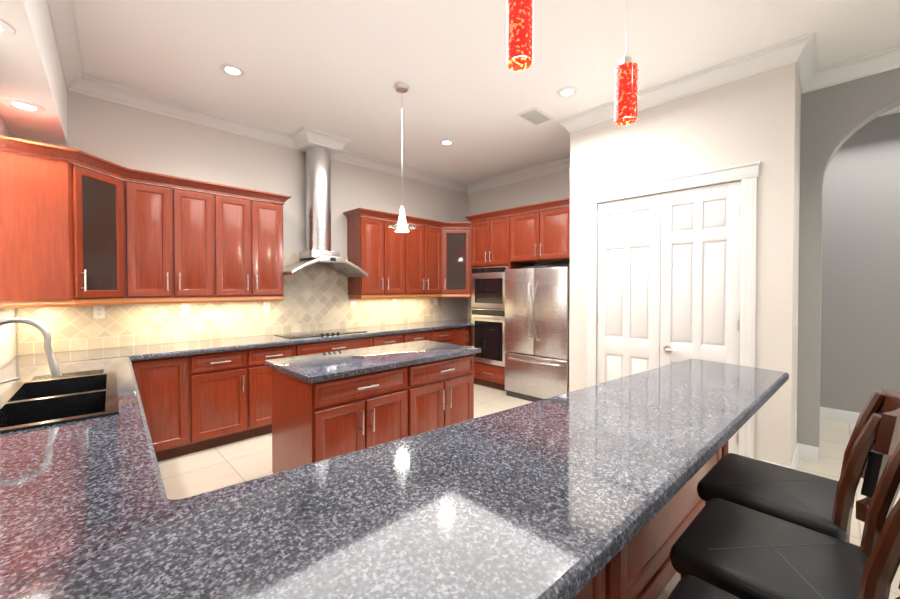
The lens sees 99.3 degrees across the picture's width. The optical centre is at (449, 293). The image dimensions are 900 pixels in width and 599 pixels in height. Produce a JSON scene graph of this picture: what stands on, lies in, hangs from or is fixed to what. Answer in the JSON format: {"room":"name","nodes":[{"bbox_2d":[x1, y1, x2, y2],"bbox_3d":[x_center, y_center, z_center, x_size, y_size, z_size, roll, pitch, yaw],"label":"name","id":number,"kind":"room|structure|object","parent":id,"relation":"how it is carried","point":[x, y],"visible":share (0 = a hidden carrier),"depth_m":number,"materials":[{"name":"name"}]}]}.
{"room":"kitchen","nodes":[
{"label":"kitchen","id":0,"kind":"room"},
{"bbox_2d":[0,116,15,367],"bbox_3d":[-0.763,-0.159,-0.065,0.100,3.200,8.000,-1,1,-41],"label":"wall","id":1,"kind":"structure","parent":0,"point":[7,347],"depth_m":2.74,"materials":[{"name":"white paint"}]},
{"bbox_2d":[46,0,899,193],"bbox_3d":[1.227,-1.722,1.869,5.341,0.125,8.010,-1,1,-45],"label":"crown molding","id":2,"kind":"structure","parent":1,"relation":"attached to","point":[801,52],"depth_m":3.28,"materials":[{"name":"white"}]},
{"bbox_2d":[12,91,466,354],"bbox_3d":[-1.494,-0.227,4.902,7.200,3.200,0.100,-1,1,-45],"label":"wall","id":3,"kind":"structure","parent":0,"point":[129,137],"depth_m":4.12,"materials":[{"name":"white paint"}]},
{"bbox_2d":[0,135,291,302],"bbox_3d":[-2.438,-0.499,3.403,2.020,1.064,0.688,-1,1,-45],"label":"upper cabinet","id":4,"kind":"object","parent":3,"relation":"attached to","point":[72,235],"depth_m":3.15,"materials":[{"name":"brown wood"}]},
{"bbox_2d":[17,252,440,354],"bbox_3d":[-1.752,-0.013,4.570,4.538,0.939,0.011,-1,1,-45],"label":"backsplash","id":5,"kind":"structure","parent":3,"relation":"attached to","point":[315,296],"depth_m":4.01,"materials":[{"name":"tile"}]},
{"bbox_2d":[93,305,104,318],"bbox_3d":[-3.024,0.155,3.296,0.072,0.116,0.007,-1,1,-45],"label":"electrical outlet plate","id":6,"kind":"object","parent":5,"relation":"attached to","point":[99,312],"depth_m":3.30,"materials":[{"name":"white plastic"}]},
{"bbox_2d":[181,303,189,314],"bbox_3d":[-2.584,0.149,3.733,0.072,0.116,0.007,-1,1,-45],"label":"electrical outlet plate","id":7,"kind":"object","parent":5,"relation":"attached to","point":[185,307],"depth_m":3.73,"materials":[{"name":"white plastic"}]},
{"bbox_2d":[263,301,269,311],"bbox_3d":[-2.044,0.142,4.268,0.072,0.116,0.007,-1,1,-45],"label":"electrical outlet plate","id":8,"kind":"object","parent":5,"relation":"attached to","point":[266,304],"depth_m":4.26,"materials":[{"name":"white plastic"}]},
{"bbox_2d":[350,299,354,307],"bbox_3d":[-1.278,0.131,5.029,0.072,0.116,0.007,-1,1,-45],"label":"electrical outlet plate","id":9,"kind":"object","parent":5,"relation":"attached to","point":[352,301],"depth_m":5.02,"materials":[{"name":"white plastic"}]},
{"bbox_2d":[393,298,396,306],"bbox_3d":[-0.795,0.125,5.508,0.072,0.116,0.007,-1,1,-45],"label":"electrical outlet plate","id":10,"kind":"object","parent":5,"relation":"attached to","point":[394,300],"depth_m":5.51,"materials":[{"name":"white plastic"}]},
{"bbox_2d":[283,146,367,276],"bbox_3d":[-1.489,-0.948,4.461,0.920,1.483,0.514,-1,1,-45],"label":"range hood","id":11,"kind":"object","parent":3,"relation":"attached to","point":[318,204],"visible":0.98,"depth_m":4.40,"materials":[{"name":"silver metal"}]},
{"bbox_2d":[343,208,470,295],"bbox_3d":[-0.304,-0.528,5.535,2.364,1.064,0.669,-1,1,-45],"label":"upper cabinet","id":12,"kind":"object","parent":3,"relation":"attached to","point":[423,261],"depth_m":5.26,"materials":[{"name":"brown wood"}]},
{"bbox_2d":[74,0,899,183],"bbox_3d":[1.429,-1.827,1.934,7.200,0.080,8.400,-1,1,-45],"label":"ceiling","id":13,"kind":"structure","parent":0,"point":[341,68],"depth_m":2.89,"materials":[{"name":"white paint"}]},
{"bbox_2d":[0,0,66,143],"bbox_3d":[-0.624,-1.476,0.061,0.300,0.569,8.030,-1,1,-41],"label":"soffit ceiling","id":14,"kind":"structure","parent":13,"relation":"attached to","point":[30,68],"depth_m":2.22,"materials":[{"name":"white paint"}]},
{"bbox_2d":[0,19,15,35],"bbox_3d":[-2.071,-1.208,1.702,0.188,0.009,0.188,-1,1,-45],"label":"recessed light","id":15,"kind":"object","parent":14,"relation":"in","point":[7,29],"visible":1,"depth_m":1.75,"materials":[{"name":"white"}]},
{"bbox_2d":[2,98,44,111],"bbox_3d":[-2.760,-1.219,2.481,0.188,0.009,0.188,-1,1,-45],"label":"recessed light","id":16,"kind":"object","parent":14,"relation":"in","point":[23,105],"visible":1,"depth_m":2.47,"materials":[{"name":"white"}]},
{"bbox_2d":[219,63,245,76],"bbox_3d":[-1.749,-1.797,3.078,0.188,0.009,0.188,-1,1,-45],"label":"recessed light","id":17,"kind":"object","parent":13,"relation":"in","point":[232,69],"visible":1,"depth_m":3.06,"materials":[{"name":"white"}]},
{"bbox_2d":[297,142,338,154],"bbox_3d":[-1.556,-1.756,4.517,0.380,0.129,0.330,-1,1,-45],"label":"box","id":18,"kind":"object","parent":13,"relation":"attached to","point":[309,144],"visible":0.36,"depth_m":4.45,"materials":[{"name":"white paint"}]},
{"bbox_2d":[388,82,415,231],"bbox_3d":[-0.418,-1.175,3.336,0.252,1.259,0.252,-1,1,-45],"label":"pendant light","id":19,"kind":"object","parent":13,"relation":"hanging from","point":[402,225],"visible":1,"depth_m":3.32,"materials":[{"name":"silver metal"}]},
{"bbox_2d":[439,139,453,144],"bbox_3d":[-0.039,-1.817,4.592,0.188,0.009,0.188,-1,1,-45],"label":"recessed light","id":20,"kind":"object","parent":13,"relation":"in","point":[446,142],"visible":1,"depth_m":4.59,"materials":[{"name":"white"}]},
{"bbox_2d":[506,0,532,70],"bbox_3d":[0.253,-1.306,1.380,0.124,0.944,0.124,-1,1,-45],"label":"pendant light","id":21,"kind":"object","parent":13,"relation":"hanging from","point":[519,35],"visible":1,"depth_m":1.35,"materials":[{"name":"red glass"}]},
{"bbox_2d":[517,107,553,124],"bbox_3d":[0.871,-1.806,3.902,0.340,0.014,0.220,-1,1,-45],"label":"ceiling vent","id":22,"kind":"object","parent":13,"relation":"in","point":[535,116],"visible":1,"depth_m":3.88,"materials":[{"name":"white metal"}]},
{"bbox_2d":[556,86,577,96],"bbox_3d":[1.046,-1.802,3.414,0.188,0.009,0.188,-1,1,-45],"label":"recessed light","id":23,"kind":"object","parent":13,"relation":"in","point":[566,91],"visible":1,"depth_m":3.40,"materials":[{"name":"white"}]},
{"bbox_2d":[614,0,638,125],"bbox_3d":[0.788,-1.278,1.707,0.124,1.009,0.124,-1,1,-45],"label":"pendant light","id":24,"kind":"object","parent":13,"relation":"hanging from","point":[626,91],"visible":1,"depth_m":1.68,"materials":[{"name":"red glass"}]},
{"bbox_2d":[467,169,569,318],"bbox_3d":[1.256,-0.238,5.722,0.100,3.200,2.610,-1,1,-45],"label":"wall","id":25,"kind":"structure","parent":0,"point":[548,187],"depth_m":5.80,"materials":[{"name":"white paint"}]},
{"bbox_2d":[509,198,569,268],"bbox_3d":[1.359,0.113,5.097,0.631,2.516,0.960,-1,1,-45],"label":"upper cabinet","id":26,"kind":"object","parent":25,"relation":"attached to","point":[541,237],"depth_m":4.89,"materials":[{"name":"brown wood"}]},
{"bbox_2d":[158,384,899,598],"bbox_3d":[1.429,1.443,1.979,7.200,0.060,8.400,-1,1,-45],"label":"floor","id":27,"kind":"structure","parent":0,"point":[206,470],"depth_m":3.15,"materials":[{"name":"tile"}]},
{"bbox_2d":[131,361,134,374],"bbox_3d":[-2.937,0.960,2.990,0.632,0.878,0.600,-1,1,-45],"label":"base cabinet","id":28,"kind":"object","parent":27,"relation":"on","point":[133,362],"depth_m":3.01,"materials":[{"name":"brown wood"}]},
{"bbox_2d":[135,355,190,461],"bbox_3d":[-2.575,0.955,3.349,0.388,0.878,0.600,-1,1,-45],"label":"base cabinet","id":29,"kind":"object","parent":27,"relation":"on","point":[164,384],"depth_m":3.17,"materials":[{"name":"brown wood"}]},
{"bbox_2d":[191,349,250,452],"bbox_3d":[-2.274,0.951,3.648,0.460,0.878,0.600,-1,1,-45],"label":"base cabinet","id":30,"kind":"object","parent":27,"relation":"on","point":[196,403],"depth_m":3.44,"materials":[{"name":"brown wood"}]},
{"bbox_2d":[251,344,298,437],"bbox_3d":[-1.948,0.947,3.972,0.460,0.878,0.600,-1,1,-45],"label":"base cabinet","id":31,"kind":"object","parent":27,"relation":"on","point":[261,375],"depth_m":3.70,"materials":[{"name":"brown wood"}]},
{"bbox_2d":[299,336,374,355],"bbox_3d":[-1.458,0.940,4.458,0.920,0.878,0.600,-1,1,-45],"label":"base cabinet","id":32,"kind":"object","parent":27,"relation":"on","point":[362,342],"depth_m":4.22,"materials":[{"name":"brown wood"}]},
{"bbox_2d":[272,365,411,473],"bbox_3d":[-0.801,0.963,2.810,0.735,0.878,0.670,-1,1,-45],"label":"base cabinet","id":33,"kind":"object","parent":27,"relation":"on","point":[319,421],"depth_m":2.54,"materials":[{"name":"brown wood"}]},
{"bbox_2d":[375,333,406,345],"bbox_3d":[-0.968,0.933,4.944,0.460,0.878,0.600,-1,1,-45],"label":"base cabinet","id":34,"kind":"object","parent":27,"relation":"on","point":[380,340],"depth_m":4.75,"materials":[{"name":"brown wood"}]},
{"bbox_2d":[407,330,430,341],"bbox_3d":[-0.642,0.929,5.268,0.460,0.878,0.600,-1,1,-45],"label":"base cabinet","id":35,"kind":"object","parent":27,"relation":"on","point":[420,335],"depth_m":5.07,"materials":[{"name":"brown wood"}]},
{"bbox_2d":[431,328,454,343],"bbox_3d":[-0.315,0.925,5.592,0.460,0.878,0.600,-1,1,-45],"label":"base cabinet","id":36,"kind":"object","parent":27,"relation":"on","point":[447,335],"depth_m":5.40,"materials":[{"name":"brown wood"}]},
{"bbox_2d":[412,354,473,434],"bbox_3d":[-0.279,0.955,3.327,0.735,0.878,0.670,-1,1,-45],"label":"base cabinet","id":37,"kind":"object","parent":27,"relation":"on","point":[442,390],"depth_m":3.06,"materials":[{"name":"brown wood"}]},
{"bbox_2d":[264,340,480,382],"bbox_3d":[-0.540,0.498,3.062,1.550,0.040,0.750,-1,1,-45],"label":"countertop","id":38,"kind":"structure","parent":37,"relation":"on","point":[314,368],"depth_m":2.81,"materials":[{"name":"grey stone"}]},
{"bbox_2d":[455,326,470,345],"bbox_3d":[-0.050,0.921,5.855,0.288,0.878,0.600,-1,1,-45],"label":"base cabinet","id":39,"kind":"object","parent":27,"relation":"on","point":[461,333],"depth_m":5.66,"materials":[{"name":"brown wood"}]},
{"bbox_2d":[467,334,470,346],"bbox_3d":[0.282,0.916,6.184,0.646,0.878,0.600,-1,1,-45],"label":"base cabinet","id":40,"kind":"object","parent":27,"relation":"on","point":[468,335],"depth_m":5.80,"materials":[{"name":"brown wood"}]},
{"bbox_2d":[6,319,470,367],"bbox_3d":[-1.308,0.477,4.566,5.174,0.040,0.650,-1,1,-45],"label":"countertop","id":41,"kind":"structure","parent":40,"relation":"on","point":[144,352],"depth_m":3.50,"materials":[{"name":"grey stone"}]},
{"bbox_2d":[274,328,366,338],"bbox_3d":[-1.489,0.447,4.451,0.920,0.023,0.470,-1,1,-45],"label":"cooktop","id":42,"kind":"object","parent":41,"relation":"in","point":[315,333],"visible":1,"depth_m":4.37,"materials":[{"name":"black glass"}]},
{"bbox_2d":[469,210,508,390],"bbox_3d":[0.769,0.105,5.691,0.631,2.516,0.715,-1,1,-45],"label":"tall cabinet","id":43,"kind":"object","parent":27,"relation":"on","point":[499,245],"depth_m":5.46,"materials":[{"name":"brown wood"}]},
{"bbox_2d":[505,266,569,401],"bbox_3d":[1.284,0.510,5.042,0.813,1.722,0.920,-1,1,-45],"label":"refrigerator","id":44,"kind":"object","parent":27,"relation":"on","point":[537,301],"visible":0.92,"depth_m":4.77,"materials":[{"name":"grey metal"}]},
{"bbox_2d":[573,441,727,598],"bbox_3d":[0.374,0.983,1.514,3.622,0.873,0.428,-1,1,-42],"label":"base cabinet","id":45,"kind":"object","parent":27,"relation":"on","point":[639,565],"depth_m":1.74,"materials":[{"name":"brown wood"}]},
{"bbox_2d":[667,575,739,598],"bbox_3d":[0.663,0.898,0.693,0.447,1.066,0.565,-1,1,-42],"label":"stool","id":46,"kind":"object","parent":27,"relation":"on","point":[689,587],"visible":1,"depth_m":0.96,"materials":[{"name":"black leather"}]},
{"bbox_2d":[670,443,899,598],"bbox_3d":[0.993,0.893,1.070,0.447,1.066,0.565,-1,1,-42],"label":"stool","id":47,"kind":"object","parent":27,"relation":"on","point":[739,551],"visible":0.98,"depth_m":1.07,"materials":[{"name":"black leather"}]},
{"bbox_2d":[697,389,899,542],"bbox_3d":[1.320,0.888,1.451,0.447,1.066,0.565,-1,1,-42],"label":"stool","id":48,"kind":"object","parent":27,"relation":"on","point":[822,505],"visible":0.48,"depth_m":1.36,"materials":[{"name":"black leather"}]},
{"bbox_3d":[-1.847,0.977,1.756,0.628,0.878,2.640,-1,1,-41],"label":"base cabinet","id":49,"kind":"object","parent":27,"relation":"on","visible":0},
{"bbox_2d":[0,357,161,524],"bbox_3d":[-1.852,0.518,1.753,0.813,0.045,2.593,-1,1,-45],"label":"countertop","id":50,"kind":"structure","parent":49,"relation":"on","point":[46,469],"depth_m":1.18,"materials":[{"name":"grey stone"}]},
{"bbox_2d":[0,317,61,384],"bbox_3d":[-1.997,0.297,1.766,0.285,0.375,0.081,-1,1,-41],"label":"faucet","id":51,"kind":"object","parent":50,"relation":"on","point":[53,365],"visible":1,"depth_m":1.83,"materials":[{"name":"silver metal"}]},
{"bbox_2d":[0,369,118,433],"bbox_3d":[-1.925,0.591,1.896,0.417,0.216,1.205,-1,1,-41],"label":"sink","id":52,"kind":"object","parent":50,"relation":"in","point":[41,401],"visible":0.48,"depth_m":1.84,"materials":[{"name":"black metal"}]},
{"bbox_2d":[0,358,788,598],"bbox_3d":[0.479,0.522,1.487,3.844,0.045,1.032,-1,1,-45],"label":"countertop","id":53,"kind":"structure","parent":49,"relation":"on","point":[569,495],"depth_m":0.88,"materials":[{"name":"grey stone"}]},
{"bbox_2d":[569,63,800,466],"bbox_3d":[1.913,-0.207,3.441,0.100,3.200,1.754,-1,1,-45],"label":"wall","id":54,"kind":"structure","parent":0,"point":[754,118],"depth_m":3.00,"materials":[{"name":"white paint"}]},
{"bbox_2d":[597,181,740,454],"bbox_3d":[1.868,0.247,3.410,0.098,2.277,1.153,-1,1,-45],"label":"pantry door","id":55,"kind":"structure","parent":54,"relation":"in","point":[668,287],"depth_m":3.36,"materials":[{"name":"white wood"}]},
{"bbox_2d":[585,161,760,458],"bbox_3d":[1.863,0.192,3.404,0.030,2.403,1.388,-1,1,-45],"label":"door frame","id":56,"kind":"structure","parent":54,"relation":"attached to","point":[747,174],"depth_m":3.00,"materials":[{"name":"white wood"}]},
{"bbox_2d":[797,167,799,376],"bbox_3d":[2.698,-0.202,3.069,0.450,3.200,0.120,-1,1,-45],"label":"wall","id":57,"kind":"structure","parent":0,"point":[798,168],"depth_m":3.16,"materials":[{"name":"white paint"}]},
{"bbox_2d":[795,311,797,326],"bbox_3d":[2.755,0.198,3.039,0.115,0.116,0.010,-1,1,-45],"label":"light switch","id":58,"kind":"object","parent":57,"relation":"attached to","point":[796,318],"depth_m":3.00,"materials":[{"name":"white plastic"}]},
{"bbox_2d":[788,443,805,469],"bbox_3d":[2.733,1.334,3.008,0.656,0.130,0.046,-1,1,-45],"label":"baseboard","id":59,"kind":"structure","parent":57,"relation":"attached to","point":[805,452],"depth_m":3.19,"materials":[{"name":"white wood"}]},
{"bbox_2d":[797,68,899,446],"bbox_3d":[4.287,-0.188,2.001,0.160,3.200,3.836,-1,1,-45],"label":"wall","id":60,"kind":"structure","parent":0,"point":[834,118],"depth_m":3.16,"materials":[{"name":"grey paint"}]},
{"bbox_2d":[806,445,818,458],"bbox_3d":[3.037,1.329,3.383,0.016,0.130,0.330,-1,1,-45],"label":"baseboard","id":61,"kind":"structure","parent":60,"relation":"attached to","point":[811,451],"depth_m":3.17,"materials":[{"name":"white wood"}]},
{"bbox_2d":[820,112,899,412],"bbox_3d":[3.878,-0.222,4.528,0.100,3.200,8.000,-1,1,-45],"label":"wall","id":62,"kind":"structure","parent":0,"point":[860,328],"depth_m":4.00,"materials":[{"name":"grey paint"}]},
{"bbox_2d":[820,407,859,424],"bbox_3d":[5.263,1.333,3.071,0.016,0.130,3.952,-1,1,-45],"label":"baseboard","id":63,"kind":"structure","parent":62,"relation":"attached to","point":[849,417],"depth_m":4.13,"materials":[{"name":"white wood"}]}
]}

